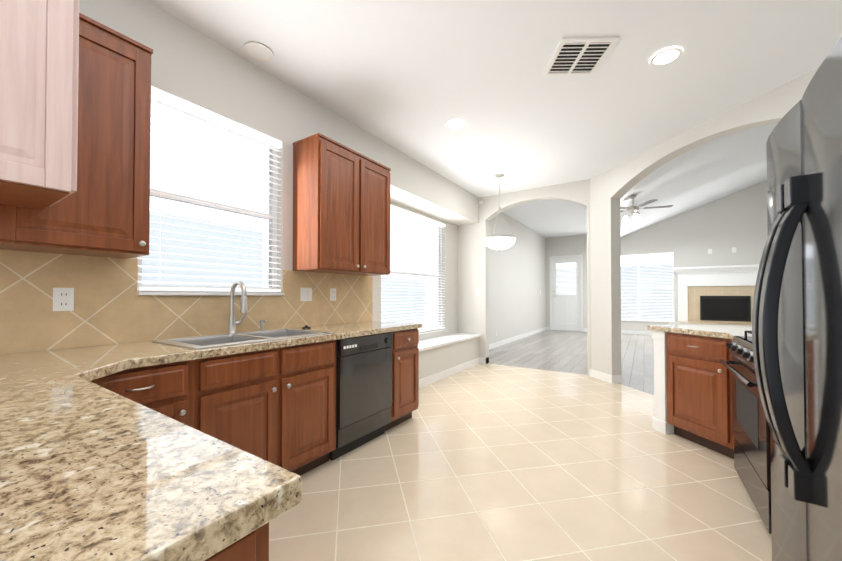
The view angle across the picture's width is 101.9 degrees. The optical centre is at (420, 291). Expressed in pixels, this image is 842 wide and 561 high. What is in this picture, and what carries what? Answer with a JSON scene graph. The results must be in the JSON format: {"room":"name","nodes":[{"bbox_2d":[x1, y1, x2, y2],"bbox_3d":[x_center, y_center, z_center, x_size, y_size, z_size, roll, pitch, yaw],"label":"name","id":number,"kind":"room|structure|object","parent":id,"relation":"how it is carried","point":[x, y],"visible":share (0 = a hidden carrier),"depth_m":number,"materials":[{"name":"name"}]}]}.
{"room":"kitchen","nodes":[
{"label":"kitchen","id":0,"kind":"room"},
{"bbox_2d":[10,0,480,387],"bbox_3d":[-1.456,-0.238,2.684,0.605,2.900,8.200,0,-1,33],"label":"wall","id":1,"kind":"structure","parent":0,"point":[192,65],"depth_m":2.77,"materials":[{"name":"white paint"}]},
{"bbox_2d":[0,0,78,209],"bbox_3d":[-1.447,-0.781,1.150,0.419,0.895,0.350,0,-1,33],"label":"upper cabinet","id":2,"kind":"object","parent":1,"relation":"attached to","point":[39,54],"visible":1,"depth_m":1.11,"materials":[{"name":"brown wood"}]},
{"bbox_2d":[0,13,152,258],"bbox_3d":[-1.774,-0.718,1.387,0.359,1.055,1.038,0,-1,33],"label":"upper cabinet","id":3,"kind":"object","parent":1,"relation":"attached to","point":[103,210],"visible":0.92,"depth_m":1.59,"materials":[{"name":"brown wood"}]},
{"bbox_2d":[0,249,372,353],"bbox_3d":[-1.365,0.057,2.323,0.008,0.470,3.100,0,-1,33],"label":"backsplash","id":4,"kind":"structure","parent":1,"relation":"attached to","point":[111,306],"depth_m":1.88,"materials":[{"name":"tile"}]},
{"bbox_2d":[53,288,73,310],"label":"outlet plates","id":5,"kind":"object","parent":4,"relation":"attached to","point":[63,299],"depth_m":1.69,"materials":[{"name":"white plastic"}]},
{"bbox_2d":[300,288,311,300],"label":"outlet plates","id":6,"kind":"object","parent":4,"relation":"attached to","point":[305,293],"depth_m":2.90,"materials":[{"name":"white plastic"}]},
{"bbox_2d":[330,288,335,300],"label":"outlet plates","id":7,"kind":"object","parent":4,"relation":"attached to","point":[332,290],"depth_m":3.15,"materials":[{"name":"white plastic"}]},
{"bbox_2d":[137,99,277,292],"bbox_3d":[-1.446,-0.602,2.399,0.060,1.220,0.935,0,-1,33],"label":"window","id":8,"kind":"structure","parent":1,"relation":"in","point":[173,199],"depth_m":2.36,"materials":[{"name":"white plastic"}]},
{"bbox_2d":[137,86,281,291],"bbox_3d":[-1.387,-0.604,2.361,0.060,1.207,0.915,0,-1,33],"label":"blinds","id":9,"kind":"object","parent":8,"relation":"attached to","point":[171,100],"visible":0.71,"depth_m":2.28,"materials":[{"name":"white plastic"}]},
{"bbox_2d":[137,292,284,295],"bbox_3d":[-1.404,0.018,2.363,0.160,0.020,0.935,0,-1,33],"label":"window sill","id":10,"kind":"structure","parent":1,"relation":"attached to","point":[205,293],"depth_m":2.21,"materials":[{"name":"white"}]},
{"bbox_2d":[293,133,390,275],"bbox_3d":[-0.662,-0.695,3.085,0.359,1.055,0.898,0,-1,33],"label":"upper cabinet","id":11,"kind":"object","parent":1,"relation":"attached to","point":[341,208],"visible":1,"depth_m":2.81,"materials":[{"name":"brown wood"}]},
{"bbox_2d":[381,210,441,329],"bbox_3d":[-0.248,-0.272,4.990,0.060,1.790,2.140,0,-1,33],"label":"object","id":12,"kind":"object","parent":1,"relation":"in","point":[400,250],"depth_m":5.20,"materials":[{"name":"white plastic"}]},
{"bbox_2d":[381,204,444,331],"bbox_3d":[-0.189,-0.274,4.952,0.060,1.777,2.120,0,-1,33],"label":"window blind","id":13,"kind":"object","parent":12,"relation":"attached to","point":[411,214],"visible":0.6,"depth_m":5.11,"materials":[{"name":"white plastic"}]},
{"bbox_2d":[419,329,446,334],"bbox_3d":[-0.210,0.632,4.953,0.150,0.020,2.140,0,-1,33],"label":"window sill","id":14,"kind":"structure","parent":1,"relation":"attached to","point":[439,329],"depth_m":5.42,"materials":[{"name":"white"}]},
{"bbox_2d":[146,0,841,237],"bbox_3d":[3.321,-2.714,3.773,7.700,2.080,15.200,0,-1,33],"label":"ceiling","id":15,"kind":"structure","parent":0,"point":[411,78],"depth_m":2.69,"materials":[{"name":"white paint"}]},
{"bbox_2d":[243,41,272,61],"bbox_3d":[-1.142,-1.685,2.402,0.190,0.012,0.190,0,-1,33],"label":"recessed light","id":16,"kind":"object","parent":15,"relation":"in","point":[258,51],"visible":1,"depth_m":2.40,"materials":[{"name":"white plastic"}]},
{"bbox_2d":[447,120,465,129],"bbox_3d":[0.356,-1.672,3.430,0.190,0.012,0.190,0,-1,33],"label":"recessed light","id":17,"kind":"object","parent":15,"relation":"in","point":[456,124],"visible":0.96,"depth_m":3.42,"materials":[{"name":"white plastic"}]},
{"bbox_2d":[483,173,515,251],"bbox_3d":[1.118,-1.109,4.860,0.458,1.100,0.458,0,-1,33],"label":"pendant light","id":18,"kind":"object","parent":15,"relation":"hanging from","point":[499,243],"visible":1,"depth_m":4.73,"materials":[{"name":"white glass"}]},
{"bbox_2d":[543,37,619,75],"bbox_3d":[1.135,-1.683,2.465,0.380,0.013,0.380,0,-1,1],"label":"ceiling vent","id":19,"kind":"object","parent":15,"relation":"in","point":[578,56],"visible":1,"depth_m":2.44,"materials":[{"name":"white plastic"}]},
{"bbox_2d":[620,195,672,221],"bbox_3d":[4.235,-1.649,6.796,1.278,0.501,1.240,0,-1,33],"label":"ceiling fan","id":20,"kind":"object","parent":15,"relation":"hanging from","point":[633,209],"visible":0.94,"depth_m":6.70,"materials":[{"name":"silver metal"}]},
{"bbox_2d":[650,46,682,65],"bbox_3d":[1.759,-1.685,2.451,0.190,0.012,0.190,0,-1,33],"label":"recessed light","id":21,"kind":"object","parent":15,"relation":"in","point":[668,55],"visible":1,"depth_m":2.45,"materials":[{"name":"white plastic"}]},
{"bbox_2d":[489,212,545,343],"bbox_3d":[2.479,-0.352,9.165,0.150,3.300,6.650,0,-1,33],"label":"wall","id":22,"kind":"structure","parent":0,"point":[517,284],"depth_m":9.14,"materials":[{"name":"white paint"}]},
{"bbox_2d":[489,327,547,349],"bbox_3d":[2.554,1.242,9.094,0.030,0.110,6.650,0,-1,33],"label":"baseboard","id":23,"kind":"structure","parent":22,"relation":"attached to","point":[493,345],"depth_m":9.00,"materials":[{"name":"white wood"}]},
{"bbox_2d":[269,363,771,560],"bbox_3d":[0.189,1.222,1.630,4.550,0.053,8.270,0,-1,33],"label":"floor","id":24,"kind":"structure","parent":0,"point":[487,462],"depth_m":2.08,"materials":[{"name":"beige tile"}]},
{"bbox_2d":[90,356,217,437],"bbox_3d":[-1.443,0.761,1.631,0.623,0.876,0.553,0,-1,33],"label":"base cabinet","id":25,"kind":"object","parent":24,"relation":"on","point":[186,392],"depth_m":1.57,"materials":[{"name":"brown wood"}]},
{"bbox_2d":[205,522,268,560],"bbox_3d":[-0.600,0.744,0.392,0.538,0.876,0.644,0,-1,33],"label":"base cabinet","id":26,"kind":"object","parent":24,"relation":"on","point":[254,546],"depth_m":0.47,"materials":[{"name":"brown wood"}]},
{"bbox_2d":[0,349,301,560],"bbox_3d":[-0.802,0.292,0.761,1.342,0.040,1.110,0,-1,33],"label":"countertop","id":27,"kind":"structure","parent":26,"relation":"on","point":[90,471],"depth_m":0.49,"materials":[{"name":"stone"}]},
{"bbox_2d":[329,332,392,459],"bbox_3d":[-0.646,0.778,2.798,0.620,0.872,0.600,0,-1,33],"label":"dishwasher","id":28,"kind":"object","parent":24,"relation":"on","point":[363,387],"visible":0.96,"depth_m":2.59,"materials":[{"name":"black metal"}]},
{"bbox_2d":[384,328,418,431],"bbox_3d":[-0.385,0.782,3.246,0.623,0.876,0.425,0,-1,33],"label":"base cabinet","id":29,"kind":"object","parent":24,"relation":"on","point":[405,350],"depth_m":3.07,"materials":[{"name":"brown wood"}]},
{"bbox_2d":[0,321,421,368],"bbox_3d":[-1.094,0.310,2.142,0.660,0.040,3.100,0,-1,33],"label":"countertop","id":30,"kind":"structure","parent":29,"relation":"on","point":[354,329],"depth_m":1.80,"materials":[{"name":"stone"}]},
{"bbox_2d":[227,281,247,333],"bbox_3d":[-1.199,0.106,2.291,0.197,0.356,0.120,0,-1,33],"label":"faucet","id":31,"kind":"object","parent":30,"relation":"on","point":[233,322],"visible":1,"depth_m":2.28,"materials":[{"name":"silver metal"}]},
{"bbox_2d":[152,328,331,348],"bbox_3d":[-1.084,0.383,2.176,0.535,0.202,0.870,0,-1,33],"label":"sink","id":32,"kind":"object","parent":30,"relation":"in","point":[206,341],"visible":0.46,"depth_m":2.16,"materials":[{"name":"silver metal"}]},
{"bbox_2d":[259,320,266,330],"bbox_3d":[-1.142,0.246,2.473,0.071,0.081,0.039,0,-1,33],"label":"soap dispenser","id":33,"kind":"object","parent":32,"relation":"on","point":[262,325],"visible":1,"depth_m":2.47,"materials":[{"name":"silver metal"}]},
{"bbox_2d":[652,330,673,433],"bbox_3d":[2.124,0.779,2.979,0.134,0.875,0.134,0,-1,-12],"label":"post","id":34,"kind":"object","parent":24,"relation":"on","point":[660,423],"visible":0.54,"depth_m":2.96,"materials":[{"name":"white"}]},
{"bbox_2d":[666,332,733,458],"bbox_3d":[2.562,0.772,2.513,1.219,0.875,0.998,0,-1,33],"label":"base cabinet","id":35,"kind":"object","parent":24,"relation":"on","point":[699,393],"visible":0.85,"depth_m":2.61,"materials":[{"name":"brown wood"}]},
{"bbox_2d":[647,324,751,340],"bbox_3d":[2.269,0.311,2.185,1.361,0.040,2.378,0,-1,33],"label":"countertop","id":36,"kind":"structure","parent":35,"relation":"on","point":[728,331],"depth_m":2.75,"materials":[{"name":"stone"}]},
{"bbox_2d":[720,330,771,533],"bbox_3d":[2.180,0.699,1.701,0.948,1.000,0.760,0,-1,33],"label":"range","id":37,"kind":"object","parent":24,"relation":"on","point":[752,450],"visible":0.35,"depth_m":1.85,"materials":[{"name":"black"}]},
{"bbox_2d":[752,37,841,560],"bbox_3d":[1.471,0.284,0.737,1.052,1.805,0.900,0,-1,33],"label":"fridge","id":38,"kind":"object","parent":24,"relation":"on","point":[797,328],"visible":1,"depth_m":1.00,"materials":[{"name":"black"}]},
{"bbox_2d":[457,179,590,368],"bbox_3d":[1.574,-1.248,5.705,2.480,5.000,0.150,0,-1,33],"label":"wall","id":39,"kind":"structure","parent":0,"point":[473,271],"depth_m":5.94,"materials":[{"name":"white paint"}]},
{"bbox_2d":[480,357,486,363],"bbox_3d":[0.886,1.202,6.027,0.540,0.110,0.015,0,-1,33],"label":"baseboard","id":40,"kind":"structure","parent":39,"relation":"attached to","point":[482,360],"depth_m":5.90,"materials":[{"name":"white wood"}]},
{"bbox_2d":[488,330,653,394],"bbox_3d":[4.718,1.279,5.853,7.700,0.050,10.100,0,-1,33],"label":"floor","id":41,"kind":"structure","parent":0,"point":[559,350],"depth_m":6.75,"materials":[{"name":"laminate"}]},
{"bbox_2d":[672,264,758,325],"bbox_3d":[8.136,0.302,9.096,2.280,1.990,0.548,0,-1,33],"label":"fireplace","id":42,"kind":"object","parent":41,"relation":"on","point":[715,294],"visible":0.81,"depth_m":9.36,"materials":[{"name":"tile"}]},
{"bbox_2d":[546,180,767,331],"bbox_3d":[7.061,-1.188,10.239,6.650,5.000,0.150,0,-1,33],"label":"wall","id":43,"kind":"structure","parent":0,"point":[721,227],"depth_m":9.63,"materials":[{"name":"white paint"}]},
{"bbox_2d":[550,255,582,331],"bbox_3d":[4.934,0.060,11.603,1.040,2.540,0.169,0,-1,33],"label":"exterior door","id":44,"kind":"structure","parent":43,"relation":"in","point":[566,292],"depth_m":11.58,"materials":[{"name":"white"}]},
{"bbox_2d":[584,328,651,334],"bbox_3d":[6.401,1.261,10.542,2.520,0.110,0.012,0,-1,33],"label":"baseboard","id":45,"kind":"structure","parent":43,"relation":"attached to","point":[585,330],"depth_m":10.43,"materials":[{"name":"white"}]},
{"bbox_2d":[621,254,674,321],"bbox_3d":[6.698,-0.119,10.493,1.750,2.030,0.060,0,-1,33],"label":"living room window","id":46,"kind":"structure","parent":43,"relation":"in","point":[660,262],"depth_m":10.37,"materials":[{"name":"white plastic"}]},
{"bbox_2d":[621,252,673,321],"bbox_3d":[6.660,-0.122,10.434,1.730,2.017,0.060,0,-1,33],"label":"window blind","id":47,"kind":"object","parent":46,"relation":"attached to","point":[650,255],"visible":0.69,"depth_m":10.30,"materials":[{"name":"white plastic"}]},
{"bbox_2d":[621,320,675,322],"bbox_3d":[6.670,0.908,10.437,1.790,0.025,0.160,0,-1,33],"label":"window sill","id":48,"kind":"structure","parent":43,"relation":"attached to","point":[621,320],"depth_m":10.24,"materials":[{"name":"white"}]},
{"bbox_2d":[708,247,735,253],"bbox_3d":[8.251,-1.119,9.363,0.590,0.140,0.010,0,-1,33],"label":"switch plates","id":49,"kind":"object","parent":43,"relation":"attached to","point":[733,250],"visible":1,"depth_m":9.24,"materials":[{"name":"white plastic"}]},
{"bbox_2d":[587,67,818,374],"bbox_3d":[2.867,-1.276,3.562,0.150,5.000,3.165,0,-1,-12],"label":"wall","id":50,"kind":"structure","parent":0,"point":[610,188],"depth_m":4.62,"materials":[{"name":"white paint"}]},
{"bbox_2d":[591,370,621,382],"bbox_3d":[2.634,1.185,4.812,0.356,0.110,0.469,0,-1,33],"label":"baseboard","id":51,"kind":"structure","parent":50,"relation":"attached to","point":[606,377],"depth_m":4.67,"materials":[{"name":"white wood"}]}
]}

